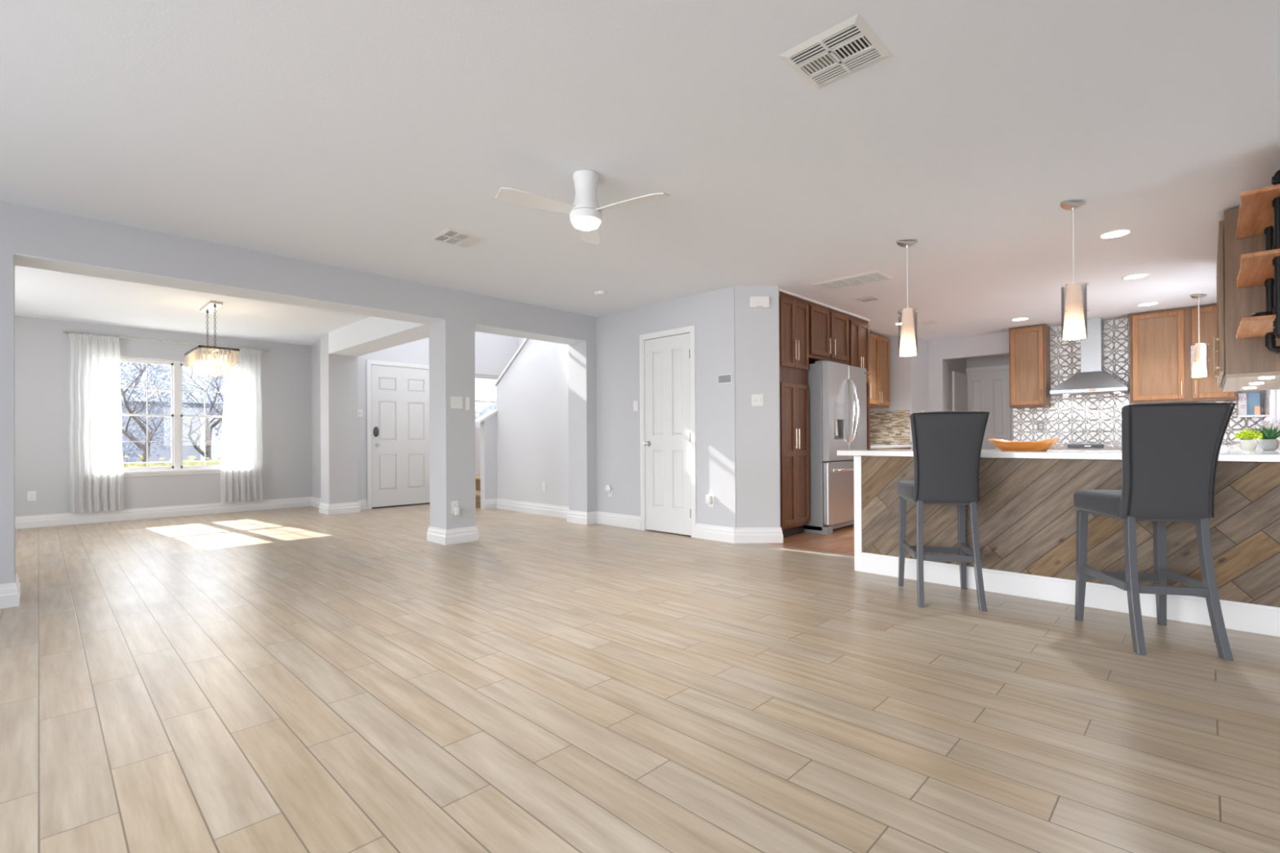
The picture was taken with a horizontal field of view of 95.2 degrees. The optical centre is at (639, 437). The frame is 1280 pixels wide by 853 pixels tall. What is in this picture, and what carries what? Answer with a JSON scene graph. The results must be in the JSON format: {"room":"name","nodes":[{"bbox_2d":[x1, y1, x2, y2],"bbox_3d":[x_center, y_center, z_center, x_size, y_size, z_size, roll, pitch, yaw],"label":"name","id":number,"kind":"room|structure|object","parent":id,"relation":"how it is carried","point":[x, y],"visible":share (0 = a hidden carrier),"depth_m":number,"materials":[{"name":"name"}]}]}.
{"room":"living room","nodes":[
{"label":"living room","id":0,"kind":"room"},
{"bbox_2d":[14,315,311,516],"bbox_3d":[-6.673,-0.234,7.567,0.145,2.600,4.360,-1,0,44],"label":"wall","id":1,"kind":"structure","parent":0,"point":[42,347],"depth_m":7.63,"materials":[{"name":"grey paint"}]},
{"bbox_2d":[26,490,35,501],"bbox_3d":[-7.194,0.692,6.911,0.009,0.118,0.075,-1,0,44],"label":"outlet","id":2,"kind":"object","parent":1,"relation":"attached to","point":[31,495],"visible":1,"depth_m":6.91,"materials":[{"name":"white plastic"}]},
{"bbox_2d":[15,496,311,528],"bbox_3d":[-6.554,0.993,7.559,0.022,0.145,4.210,-1,0,44],"label":"baseboard","id":3,"kind":"structure","parent":1,"relation":"attached to","point":[57,519],"depth_m":7.70,"materials":[{"name":"white wood"}]},
{"bbox_2d":[62,330,271,351],"bbox_3d":[-6.230,-1.280,7.863,0.092,0.036,2.191,-1,0,44],"label":"curtain rod","id":4,"kind":"object","parent":1,"relation":"attached to","point":[64,331],"visible":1,"depth_m":7.72,"materials":[{"name":"silver metal"}]},
{"bbox_2d":[68,333,124,513],"bbox_3d":[-6.753,-0.174,7.271,0.094,2.190,0.508,-1,0,44],"label":"curtain","id":5,"kind":"object","parent":4,"relation":"hanging from","point":[95,431],"visible":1,"depth_m":7.25,"materials":[{"name":"white fabric"}]},
{"bbox_2d":[219,347,263,502],"bbox_3d":[-5.689,-0.176,8.367,0.092,2.190,0.531,-1,0,44],"label":"curtain","id":6,"kind":"object","parent":4,"relation":"hanging from","point":[242,456],"visible":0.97,"depth_m":8.36,"materials":[{"name":"white fabric"}]},
{"bbox_2d":[123,468,220,476],"bbox_3d":[-6.252,0.472,7.905,0.080,0.067,1.850,-1,0,44],"label":"window sill","id":7,"kind":"structure","parent":1,"relation":"attached to","point":[182,472],"depth_m":7.83,"materials":[{"name":"white"}]},
{"bbox_2d":[120,356,224,471],"bbox_3d":[-6.297,-0.297,7.948,0.065,1.495,1.790,-1,0,44],"label":"window","id":8,"kind":"structure","parent":1,"relation":"attached to","point":[176,415],"depth_m":7.92,"materials":[{"name":"white"}]},
{"bbox_2d":[0,200,596,584],"bbox_3d":[-2.720,-1.466,5.008,0.340,5.000,8.600,-1,0,44],"label":"wall partition","id":9,"kind":"structure","parent":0,"point":[26,230],"depth_m":5.08,"materials":[{"name":"grey paint"}]},
{"bbox_2d":[0,573,20,608],"bbox_3d":[-4.790,0.966,2.853,0.384,0.145,2.417,-1,0,44],"label":"baseboard","id":10,"kind":"structure","parent":9,"relation":"attached to","point":[10,593],"depth_m":3.56,"materials":[{"name":"white wood"}]},
{"bbox_2d":[13,253,584,344],"bbox_3d":[-2.366,-1.135,5.369,0.336,0.004,4.619,-1,0,44],"label":"ceiling beam","id":11,"kind":"structure","parent":9,"relation":"attached to","point":[20,260],"depth_m":4.56,"materials":[{"name":"white paint"}]},
{"bbox_2d":[426,525,479,545],"bbox_3d":[-1.875,0.960,5.855,0.384,0.145,0.359,-1,0,44],"label":"baseboard","id":12,"kind":"structure","parent":9,"relation":"attached to","point":[457,535],"depth_m":5.72,"materials":[{"name":"white wood"}]},
{"bbox_2d":[451,500,458,513],"bbox_3d":[-1.800,0.676,5.683,0.009,0.118,0.075,-1,0,44],"label":"outlet","id":13,"kind":"object","parent":9,"relation":"attached to","point":[454,504],"visible":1,"depth_m":5.67,"materials":[{"name":"white plastic"}]},
{"bbox_2d":[453,506,459,515],"bbox_3d":[-1.778,0.716,5.672,0.040,0.080,0.042,-1,0,44],"label":"air freshener","id":14,"kind":"object","parent":13,"relation":"attached to","point":[456,509],"visible":1,"depth_m":5.66,"materials":[{"name":"white plastic"}]},
{"bbox_2d":[450,395,462,408],"bbox_3d":[-1.787,-0.343,5.700,0.018,0.115,0.125,-1,0,44],"label":"light switch","id":15,"kind":"object","parent":9,"relation":"attached to","point":[455,402],"visible":1,"depth_m":5.70,"materials":[{"name":"white plastic"}]},
{"bbox_2d":[465,396,470,410],"bbox_3d":[-1.706,-0.335,5.789,0.010,0.130,0.045,-1,0,44],"label":"blank plate","id":16,"kind":"object","parent":9,"relation":"attached to","point":[467,399],"visible":1,"depth_m":5.78,"materials":[{"name":"white plastic"}]},
{"bbox_2d":[311,333,358,503],"bbox_3d":[-4.672,-1.441,8.660,1.510,5.000,0.380,-1,0,44],"label":"wall","id":17,"kind":"structure","parent":0,"point":[335,451],"depth_m":8.16,"materials":[{"name":"grey paint"}]},
{"bbox_2d":[311,496,367,515],"bbox_3d":[-4.532,0.985,8.661,1.387,0.145,0.612,-1,0,44],"label":"baseboard","id":18,"kind":"structure","parent":17,"relation":"attached to","point":[352,507],"depth_m":8.16,"materials":[{"name":"white wood"}]},
{"bbox_2d":[328,316,429,356],"bbox_3d":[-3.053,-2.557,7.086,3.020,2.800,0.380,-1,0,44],"label":"beam","id":19,"kind":"structure","parent":0,"point":[370,335],"depth_m":7.08,"materials":[{"name":"white paint"}]},
{"bbox_2d":[357,331,517,501],"bbox_3d":[-3.203,-1.447,9.555,0.150,5.000,2.950,-1,0,44],"label":"wall","id":20,"kind":"structure","parent":0,"point":[493,352],"depth_m":9.15,"materials":[{"name":"white paint"}]},
{"bbox_2d":[366,360,429,509],"bbox_3d":[-3.647,-0.046,8.964,0.018,2.200,1.050,-1,0,44],"label":"door frame","id":21,"kind":"structure","parent":20,"relation":"in","point":[369,362],"depth_m":8.61,"materials":[{"name":"white wood"}]},
{"bbox_2d":[371,364,429,507],"bbox_3d":[-3.634,-0.022,8.951,0.114,2.107,0.908,-1,0,44],"label":"door","id":22,"kind":"structure","parent":21,"relation":"attached to","point":[400,396],"depth_m":8.94,"materials":[{"name":"white paint"}]},
{"bbox_2d":[372,502,429,508],"bbox_3d":[-3.699,1.045,9.017,0.155,0.018,0.920,-1,0,44],"label":"trim","id":23,"kind":"structure","parent":20,"relation":"attached to","point":[421,503],"depth_m":8.94,"materials":[{"name":"brown metal"}]},
{"bbox_2d":[475,373,499,427],"bbox_3d":[-2.655,-0.623,10.105,0.060,0.910,0.900,-1,0,44],"label":"window","id":24,"kind":"structure","parent":20,"relation":"in","point":[477,376],"depth_m":10.05,"materials":[{"name":"white"}]},
{"bbox_2d":[475,475,480,507],"bbox_3d":[-2.267,0.838,9.529,1.180,0.420,1.450,-1,0,44],"label":"stairs","id":25,"kind":"structure","parent":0,"point":[477,481],"depth_m":8.88,"materials":[{"name":"brown wood"}]},
{"bbox_2d":[480,413,497,509],"bbox_3d":[-2.190,0.294,8.651,0.120,1.500,0.320,-1,0,44],"label":"wall","id":26,"kind":"structure","parent":0,"point":[488,481],"depth_m":8.56,"materials":[{"name":"white paint"}]},
{"bbox_2d":[496,338,568,506],"bbox_3d":[-1.386,-0.568,8.008,1.940,3.210,0.120,-1,0,44],"label":"wall","id":27,"kind":"structure","parent":0,"point":[532,438],"depth_m":7.96,"materials":[{"name":"white paint"}]},
{"bbox_2d":[475,338,528,423],"bbox_3d":[-1.548,-1.212,7.955,2.090,2.020,0.460,-1,0,44],"label":"cap","id":28,"kind":"object","parent":27,"relation":"attached to","point":[483,417],"visible":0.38,"depth_m":8.46,"materials":[{"name":"white wood"}]},
{"bbox_2d":[484,498,596,524],"bbox_3d":[-1.369,0.964,7.752,2.302,0.145,0.228,-1,0,44],"label":"baseboard","id":29,"kind":"structure","parent":27,"relation":"attached to","point":[574,517],"depth_m":7.79,"materials":[{"name":"white wood"}]},
{"bbox_2d":[0,503,1279,852],"bbox_3d":[0.376,1.058,5.422,13.230,0.080,13.500,-1,0,44],"label":"floor","id":30,"kind":"structure","parent":0,"point":[298,679],"depth_m":2.22,"materials":[{"name":"brown wood"}]},
{"bbox_2d":[778,291,809,537],"bbox_3d":[1.349,-0.213,6.120,0.650,2.455,0.650,-1,0,44],"label":"pantry cabinet","id":31,"kind":"object","parent":30,"relation":"on","point":[793,311],"visible":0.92,"depth_m":5.92,"materials":[{"name":"brown wood"}]},
{"bbox_2d":[803,360,866,535],"bbox_3d":[2.030,0.106,6.601,0.873,1.812,0.950,-1,0,44],"label":"fridge","id":32,"kind":"object","parent":30,"relation":"on","point":[837,392],"visible":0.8,"depth_m":6.15,"materials":[{"name":"grey metal"}]},
{"bbox_2d":[848,315,871,449],"bbox_3d":[2.456,-0.215,7.260,0.650,2.455,0.560,-1,0,44],"label":"pantry cabinet","id":33,"kind":"object","parent":30,"relation":"on","point":[859,329],"visible":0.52,"depth_m":7.08,"materials":[{"name":"brown wood"}]},
{"bbox_2d":[879,447,910,448],"bbox_3d":[3.159,0.577,7.998,0.640,0.868,1.465,-1,0,44],"label":"base cabinet","id":34,"kind":"object","parent":30,"relation":"on","point":[901,447],"visible":0.02,"depth_m":8.03,"materials":[{"name":"brown wood"}]},
{"bbox_2d":[870,444,912,448],"bbox_3d":[3.152,0.123,8.007,0.636,0.038,1.472,-1,0,44],"label":"countertop","id":35,"kind":"structure","parent":34,"relation":"on","point":[872,446],"depth_m":7.74,"materials":[{"name":"white stone"}]},
{"bbox_2d":[897,411,989,611],"bbox_3d":[1.886,0.423,3.671,0.425,1.158,0.549,0,0,15],"label":"bar stool","id":36,"kind":"object","parent":30,"relation":"on","point":[947,446],"visible":1,"depth_m":3.48,"materials":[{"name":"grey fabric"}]},
{"bbox_2d":[853,455,1279,636],"bbox_3d":[2.692,0.565,3.832,2.365,0.866,0.652,-1,0,44],"label":"base cabinet","id":37,"kind":"object","parent":30,"relation":"on","point":[1026,509],"visible":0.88,"depth_m":3.52,"materials":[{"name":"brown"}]},
{"bbox_2d":[836,444,1279,462],"bbox_3d":[4.187,0.108,5.469,2.495,0.038,5.090,-1,0,44],"label":"countertop","id":38,"kind":"structure","parent":37,"relation":"on","point":[1234,453],"depth_m":3.62,"materials":[{"name":"white stone"}]},
{"bbox_2d":[988,438,1060,451],"bbox_3d":[2.660,0.050,4.052,0.410,0.084,0.328,-1,0,44],"label":"wooden bowl","id":39,"kind":"object","parent":38,"relation":"on","point":[1003,445],"visible":0.98,"depth_m":3.94,"materials":[{"name":"orange wood"}]},
{"bbox_2d":[1235,428,1262,450],"bbox_3d":[3.912,0.011,3.757,0.129,0.145,0.130,-1,0,44],"label":"potted plant","id":40,"kind":"object","parent":38,"relation":"on","point":[1246,445],"visible":1,"depth_m":3.73,"materials":[{"name":"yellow plant"}]},
{"bbox_2d":[1251,425,1279,450],"bbox_3d":[4.062,-0.003,3.776,0.162,0.171,0.171,0,0,28],"label":"potted plant","id":41,"kind":"object","parent":38,"relation":"on","point":[1268,442],"visible":0.95,"depth_m":3.75,"materials":[{"name":"green plant"}]},
{"bbox_2d":[1048,443,1121,450],"bbox_3d":[5.557,0.517,7.226,0.758,0.895,0.652,-1,0,44],"label":"range","id":42,"kind":"object","parent":30,"relation":"on","point":[1094,446],"visible":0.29,"depth_m":6.99,"materials":[{"name":"silver metal"}]},
{"bbox_2d":[1073,402,1235,661],"bbox_3d":[2.523,0.417,2.908,0.425,1.158,0.549,0,0,13],"label":"bar stool","id":43,"kind":"object","parent":30,"relation":"on","point":[1171,451],"visible":1,"depth_m":2.73,"materials":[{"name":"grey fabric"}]},
{"bbox_2d":[0,0,1279,345],"bbox_3d":[0.361,-1.520,5.431,13.230,0.125,13.500,-1,0,44],"label":"ceiling","id":44,"kind":"structure","parent":0,"point":[346,134],"depth_m":2.93,"materials":[{"name":"white paint"}]},
{"bbox_2d":[184,300,239,365],"bbox_3d":[-4.684,-1.062,6.384,0.850,0.754,0.350,-1,0,44],"label":"chandelier","id":45,"kind":"object","parent":44,"relation":"hanging from","point":[211,306],"visible":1,"depth_m":6.29,"materials":[{"name":"glass"}]},
{"bbox_2d":[427,227,487,248],"bbox_3d":[-1.326,-1.447,4.257,0.305,0.010,0.315,-1,0,44],"label":"ceiling vent","id":46,"kind":"object","parent":44,"relation":"in","point":[456,237],"visible":1,"depth_m":4.23,"materials":[{"name":"white plastic"}]},
{"bbox_2d":[495,169,671,244],"bbox_3d":[-0.305,-1.314,3.177,0.881,0.296,0.873,-1,0,44],"label":"ceiling fan","id":47,"kind":"object","parent":44,"relation":"hanging from","point":[585,213],"visible":1,"depth_m":3.18,"materials":[{"name":"white plastic"}]},
{"bbox_2d":[594,290,606,296],"bbox_3d":[-0.394,-1.433,5.836,0.124,0.036,0.124,-1,0,44],"label":"smoke detector","id":48,"kind":"object","parent":44,"relation":"attached to","point":[598,293],"visible":1,"depth_m":5.79,"materials":[{"name":"white plastic"}]},
{"bbox_2d":[777,13,893,89],"bbox_3d":[0.752,-1.466,2.248,0.319,0.010,0.312,-1,0,44],"label":"ceiling vent","id":49,"kind":"object","parent":44,"relation":"in","point":[854,34],"visible":1,"depth_m":2.23,"materials":[{"name":"white plastic"}]},
{"bbox_2d":[809,269,894,291],"bbox_3d":[1.976,-1.459,5.473,0.670,0.014,0.370,-1,0,44],"label":"ceiling vent","id":50,"kind":"object","parent":44,"relation":"in","point":[879,275],"visible":1,"depth_m":5.43,"materials":[{"name":"white plastic"}]},
{"bbox_2d":[850,294,883,302],"bbox_3d":[2.398,-1.461,6.172,0.240,0.010,0.280,-1,0,44],"label":"ceiling vent","id":51,"kind":"object","parent":44,"relation":"in","point":[871,297],"visible":1,"depth_m":6.15,"materials":[{"name":"white plastic"}]},
{"bbox_2d":[896,240,918,356],"bbox_3d":[2.001,-1.040,4.364,0.139,0.859,0.134,-1,0,44],"label":"pendant lamp","id":52,"kind":"object","parent":44,"relation":"hanging from","point":[908,339],"visible":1,"depth_m":4.34,"materials":[{"name":"white glass"}]},
{"bbox_2d":[919,320,938,324],"bbox_3d":[3.680,-1.464,7.449,0.200,0.010,0.220,-1,0,44],"label":"ceiling vent","id":53,"kind":"object","parent":44,"relation":"in","point":[931,322],"visible":0.99,"depth_m":7.42,"materials":[{"name":"white plastic"}]},
{"bbox_2d":[1060,201,1088,340],"bbox_3d":[2.723,-1.047,3.663,0.139,0.859,0.134,-1,0,44],"label":"pendant lamp","id":54,"kind":"object","parent":44,"relation":"hanging from","point":[1074,317],"visible":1,"depth_m":3.64,"materials":[{"name":"white glass"}]},
{"bbox_2d":[1097,228,1132,239],"bbox_3d":[3.450,-1.477,4.244,0.196,0.006,0.196,-1,0,44],"label":"recessed light","id":55,"kind":"object","parent":44,"relation":"in","point":[1118,233],"visible":1,"depth_m":4.24,"materials":[{"name":"white"}]},
{"bbox_2d":[1121,273,1149,279],"bbox_3d":[4.555,-1.479,5.373,0.196,0.006,0.196,-1,0,44],"label":"recessed light","id":56,"kind":"object","parent":44,"relation":"in","point":[1138,275],"visible":1,"depth_m":5.36,"materials":[{"name":"white"}]},
{"bbox_2d":[1136,302,1159,306],"bbox_3d":[5.649,-1.481,6.499,0.196,0.006,0.196,-1,0,44],"label":"recessed light","id":57,"kind":"object","parent":44,"relation":"in","point":[1149,304],"visible":1,"depth_m":6.49,"materials":[{"name":"white"}]},
{"bbox_2d":[1190,294,1208,377],"bbox_3d":[5.807,-1.056,6.065,0.139,0.859,0.134,-1,0,44],"label":"pendant lamp","id":58,"kind":"object","parent":44,"relation":"hanging from","point":[1199,365],"visible":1,"depth_m":6.04,"materials":[{"name":"white glass"}]},
{"bbox_2d":[595,285,736,528],"bbox_3d":[0.237,-0.241,6.363,1.998,2.525,0.120,-1,0,44],"label":"wall","id":59,"kind":"structure","parent":0,"point":[712,313],"depth_m":6.11,"materials":[{"name":"grey paint"}]},
{"bbox_2d":[633,400,638,411],"bbox_3d":[-0.048,-0.354,6.548,0.073,0.118,0.010,-1,0,44],"label":"light switch","id":60,"kind":"object","parent":59,"relation":"attached to","point":[635,402],"visible":1,"depth_m":6.54,"materials":[{"name":"white plastic"}]},
{"bbox_2d":[643,333,691,535],"bbox_3d":[0.279,-0.032,6.205,0.649,2.082,0.109,-1,0,44],"label":"door","id":61,"kind":"structure","parent":59,"relation":"in","point":[667,444],"depth_m":6.21,"materials":[{"name":"white paint"}]},
{"bbox_2d":[639,324,696,537],"bbox_3d":[0.328,-0.060,6.263,0.779,2.162,0.138,-1,0,44],"label":"door frame","id":62,"kind":"structure","parent":59,"relation":"in","point":[691,329],"depth_m":6.11,"materials":[{"name":"white wood"}]},
{"bbox_2d":[596,511,782,543],"bbox_3d":[0.345,0.948,6.197,2.350,0.145,0.293,0,0,36],"label":"baseboard","id":63,"kind":"structure","parent":59,"relation":"attached to","point":[717,533],"depth_m":5.72,"materials":[{"name":"white wood"}]},
{"bbox_2d":[707,494,714,506],"bbox_3d":[0.707,0.632,5.817,0.073,0.118,0.009,-1,0,44],"label":"outlet","id":64,"kind":"object","parent":59,"relation":"attached to","point":[712,504],"visible":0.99,"depth_m":5.80,"materials":[{"name":"white plastic"}]},
{"bbox_2d":[705,494,711,504],"bbox_3d":[0.683,0.617,5.803,0.057,0.090,0.046,-1,0,44],"label":"night light","id":65,"kind":"object","parent":64,"relation":"attached to","point":[708,498],"visible":1,"depth_m":5.78,"materials":[{"name":"white plastic"}]},
{"bbox_2d":[717,373,732,384],"bbox_3d":[0.828,-0.570,5.690,0.166,0.095,0.020,-1,0,44],"label":"thermostat","id":66,"kind":"object","parent":59,"relation":"attached to","point":[726,378],"visible":1,"depth_m":5.68,"materials":[{"name":"white plastic"}]},
{"bbox_2d":[734,286,780,528],"bbox_3d":[1.125,-0.248,5.723,0.455,2.525,0.172,0,0,-1],"label":"wall","id":67,"kind":"structure","parent":0,"point":[757,430],"depth_m":5.64,"materials":[{"name":"grey paint"}]},
{"bbox_2d":[751,394,763,405],"bbox_3d":[1.133,-0.361,5.629,0.115,0.115,0.018,0,0,-1],"label":"light switch","id":68,"kind":"object","parent":67,"relation":"attached to","point":[757,399],"visible":1,"depth_m":5.63,"materials":[{"name":"white plastic"}]},
{"bbox_2d":[748,296,769,307],"bbox_3d":[1.145,-1.301,5.618,0.190,0.106,0.046,0,0,-1],"label":"door chime","id":69,"kind":"object","parent":67,"relation":"attached to","point":[753,301],"visible":1,"depth_m":5.60,"materials":[{"name":"white plastic"}]},
{"bbox_2d":[778,288,870,321],"bbox_3d":[2.082,-1.454,6.478,0.020,0.020,2.200,-1,0,44],"label":"crown molding","id":70,"kind":"structure","parent":67,"relation":"attached to","point":[780,289],"depth_m":6.36,"materials":[{"name":"white wood"}]},
{"bbox_2d":[870,336,928,448],"bbox_3d":[3.904,-0.253,8.809,0.610,2.525,0.720,-1,0,44],"label":"wall","id":71,"kind":"structure","parent":0,"point":[908,375],"depth_m":8.50,"materials":[{"name":"grey paint"}]},
{"bbox_2d":[868,332,889,408],"bbox_3d":[3.028,-0.936,8.071,0.370,1.015,1.398,-1,0,44],"label":"upper cabinet","id":72,"kind":"object","parent":71,"relation":"attached to","point":[879,345],"visible":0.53,"depth_m":8.18,"materials":[{"name":"brown wood"}]},
{"bbox_2d":[870,409,912,444],"bbox_3d":[3.142,-0.163,8.017,0.620,0.533,1.480,-1,0,44],"label":"backsplash","id":73,"kind":"structure","parent":71,"relation":"attached to","point":[887,427],"depth_m":8.53,"materials":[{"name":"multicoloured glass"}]},
{"bbox_2d":[945,358,966,411],"bbox_3d":[4.934,-0.258,9.231,0.120,2.525,1.080,-1,0,44],"label":"wall","id":74,"kind":"structure","parent":0,"point":[959,365],"depth_m":8.99,"materials":[{"name":"grey paint"}]},
{"bbox_2d":[951,371,966,411],"bbox_3d":[5.073,-0.017,9.264,0.030,2.018,0.640,-1,0,44],"label":"door","id":75,"kind":"structure","parent":74,"relation":"in","point":[959,380],"depth_m":9.21,"materials":[{"name":"white paint"}]},
{"bbox_2d":[966,354,1011,433],"bbox_3d":[5.775,-0.262,9.251,2.600,2.525,0.120,-1,0,44],"label":"wall","id":76,"kind":"structure","parent":0,"point":[1003,359],"depth_m":9.36,"materials":[{"name":"grey paint"}]},
{"bbox_2d":[965,364,1013,440],"bbox_3d":[5.564,-0.067,9.354,0.774,2.137,0.026,-1,0,44],"label":"door frame","id":77,"kind":"structure","parent":76,"relation":"in","point":[1003,366],"depth_m":9.27,"materials":[{"name":"white wood"}]},
{"bbox_2d":[965,368,1011,449],"bbox_3d":[5.566,-0.039,9.356,0.640,2.058,0.020,-1,0,44],"label":"door","id":78,"kind":"structure","parent":77,"relation":"attached to","point":[987,391],"depth_m":9.31,"materials":[{"name":"white paint"}]},
{"bbox_2d":[928,331,1264,412],"bbox_3d":[5.657,-0.267,7.693,3.700,2.525,0.120,-1,0,44],"label":"wall","id":79,"kind":"structure","parent":0,"point":[941,350],"depth_m":8.63,"materials":[{"name":"grey paint"}]},
{"bbox_2d":[1008,324,1050,408],"bbox_3d":[5.198,-0.937,7.801,0.410,1.070,0.358,-1,0,44],"label":"upper cabinet","id":80,"kind":"object","parent":79,"relation":"attached to","point":[1029,346],"visible":1,"depth_m":7.70,"materials":[{"name":"brown wood"}]},
{"bbox_2d":[1049,317,1129,395],"bbox_3d":[5.615,-1.012,7.298,0.756,0.937,0.483,-1,0,44],"label":"range hood","id":81,"kind":"object","parent":79,"relation":"attached to","point":[1092,379],"visible":0.9,"depth_m":7.26,"materials":[{"name":"silver metal"}]},
{"bbox_2d":[1013,317,1263,444],"bbox_3d":[6.013,-0.696,7.257,2.375,1.575,0.008,-1,0,44],"label":"tile","id":82,"kind":"structure","parent":79,"relation":"attached to","point":[1088,418],"depth_m":7.52,"materials":[{"name":"white tile"}]},
{"bbox_2d":[1037,422,1044,431],"bbox_3d":[5.386,-0.153,7.854,0.075,0.118,0.009,-1,0,44],"label":"outlet","id":83,"kind":"object","parent":82,"relation":"attached to","point":[1040,424],"visible":1,"depth_m":7.85,"materials":[{"name":"grey plastic"}]},
{"bbox_2d":[1128,303,1236,404],"bbox_3d":[6.261,-0.947,6.768,0.895,1.070,0.358,-1,0,44],"label":"upper cabinet","id":84,"kind":"object","parent":79,"relation":"attached to","point":[1160,341],"visible":0.84,"depth_m":6.72,"materials":[{"name":"brown wood"}]},
{"bbox_2d":[1264,389,1279,447],"bbox_3d":[5.199,-0.276,4.639,0.100,2.525,5.139,-1,0,44],"label":"wall","id":85,"kind":"structure","parent":0,"point":[1273,393],"depth_m":5.77,"materials":[{"name":"grey paint"}]},
{"bbox_2d":[1213,208,1279,391],"bbox_3d":[4.455,-0.925,4.255,0.406,1.080,1.645,-1,0,44],"label":"upper cabinet","id":86,"kind":"object","parent":85,"relation":"attached to","point":[1241,362],"visible":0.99,"depth_m":3.74,"materials":[{"name":"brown wood"}]},
{"bbox_2d":[1236,414,1265,417],"bbox_3d":[6.652,-0.230,6.367,0.205,0.020,0.365,-1,0,44],"label":"corner shelf","id":87,"kind":"object","parent":85,"relation":"attached to","point":[1250,415],"visible":1,"depth_m":6.25,"materials":[{"name":"white wood"}]},
{"bbox_2d":[1237,393,1247,415],"bbox_3d":[6.620,-0.363,6.423,0.077,0.245,0.082,-1,0,44],"label":"snack bag","id":88,"kind":"object","parent":87,"relation":"on","point":[1242,397],"visible":0.97,"depth_m":6.40,"materials":[{"name":"white plastic"}]},
{"bbox_2d":[1247,392,1262,415],"bbox_3d":[6.737,-0.363,6.420,0.125,0.245,0.082,-1,0,44],"label":"snack bag","id":89,"kind":"object","parent":87,"relation":"on","point":[1253,399],"visible":0.65,"depth_m":6.40,"materials":[{"name":"blue plastic"}]},
{"bbox_2d":[1253,405,1260,414],"bbox_3d":[6.574,-0.288,6.223,0.045,0.094,0.030,-1,0,44],"label":"box","id":90,"kind":"object","parent":87,"relation":"on","point":[1257,408],"visible":1,"depth_m":6.21,"materials":[{"name":"brown cardboard"}]},
{"bbox_2d":[1235,168,1279,353],"bbox_3d":[3.587,-0.964,3.285,0.314,0.963,0.935,-1,0,44],"label":"shelf","id":91,"kind":"object","parent":85,"relation":"attached to","point":[1259,213],"visible":1,"depth_m":3.25,"materials":[{"name":"brown wood"}]},
{"bbox_2d":[1250,311,1274,316],"bbox_3d":[3.507,-0.676,3.284,0.104,0.049,0.104,-1,0,44],"label":"round tin","id":92,"kind":"object","parent":91,"relation":"on","point":[1267,313],"visible":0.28,"depth_m":3.25,"materials":[{"name":"black metal"}]},
{"bbox_2d":[1262,395,1279,446],"bbox_3d":[5.297,-0.167,4.816,0.008,0.493,4.490,-1,0,44],"label":"tile","id":93,"kind":"structure","parent":85,"relation":"attached to","point":[1267,402],"depth_m":5.86,"materials":[{"name":"stone"}]},
{"bbox_2d":[1276,389,1279,422],"bbox_3d":[5.838,-0.625,5.271,0.060,0.980,1.300,-1,0,44],"label":"window","id":94,"kind":"structure","parent":85,"relation":"in","point":[1277,390],"depth_m":5.72,"materials":[{"name":"white"}]},
{"bbox_3d":[2.827,-0.249,8.224,0.120,2.525,6.060,-1,0,44],"label":"wall","id":95,"kind":"structure","parent":0,"visible":0},
{"bbox_2d":[807,301,848,364],"bbox_3d":[1.913,-1.144,6.710,0.650,0.595,0.981,-1,0,44],"label":"upper cabinet","id":96,"kind":"object","parent":95,"relation":"attached to","point":[828,328],"visible":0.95,"depth_m":6.46,"materials":[{"name":"brown wood"}]},
{"label":"outside","id":97,"kind":"structure","parent":0,"visible":0},
{"bbox_3d":[-5.271,1.425,19.061,13.860,0.150,100.000,-1,0,44],"label":"lawn","id":98,"kind":"structure","parent":97,"visible":0},
{"bbox_2d":[122,453,221,467],"bbox_3d":[-7.410,0.819,11.019,0.883,1.090,12.572,-1,0,44],"label":"hedge","id":99,"kind":"object","parent":98,"relation":"on","point":[189,462],"visible":0.05,"depth_m":10.00,"materials":[{"name":"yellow plant"}]},
{"bbox_2d":[166,366,224,460],"bbox_3d":[-10.968,-0.347,15.174,1.933,3.494,2.318,0,0,14],"label":"tree","id":100,"kind":"object","parent":98,"relation":"on","point":[209,428],"visible":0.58,"depth_m":15.03,"materials":[{"name":"brown plant"}]},
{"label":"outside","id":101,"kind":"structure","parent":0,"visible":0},
{"bbox_3d":[-26.741,1.626,39.913,46.000,0.150,100.000,-1,0,44],"label":"road","id":102,"kind":"object","parent":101,"visible":0},
{"bbox_2d":[120,361,197,462],"bbox_3d":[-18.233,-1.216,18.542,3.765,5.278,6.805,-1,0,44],"label":"bare tree","id":103,"kind":"object","parent":102,"relation":"on","point":[157,370],"visible":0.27,"depth_m":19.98,"materials":[{"name":"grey plant"}]},
{"bbox_2d":[199,368,224,439],"bbox_3d":[-14.802,-1.264,24.958,3.603,5.381,6.516,-1,0,44],"label":"bare tree","id":104,"kind":"object","parent":102,"relation":"on","point":[208,375],"visible":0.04,"depth_m":22.86,"materials":[{"name":"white plant"}]},
{"bbox_2d":[120,361,478,462],"bbox_3d":[-22.349,-1.141,28.672,9.000,5.250,27.000,-1,0,44],"label":"house","id":105,"kind":"structure","parent":102,"relation":"on","point":[188,450],"depth_m":25.76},
{"bbox_2d":[475,398,496,419],"bbox_3d":[-28.297,-1.967,48.375,8.964,7.116,150.605,-1,0,44],"label":"tree line","id":106,"kind":"object","parent":102,"relation":"on","point":[485,407],"visible":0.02,"depth_m":58.67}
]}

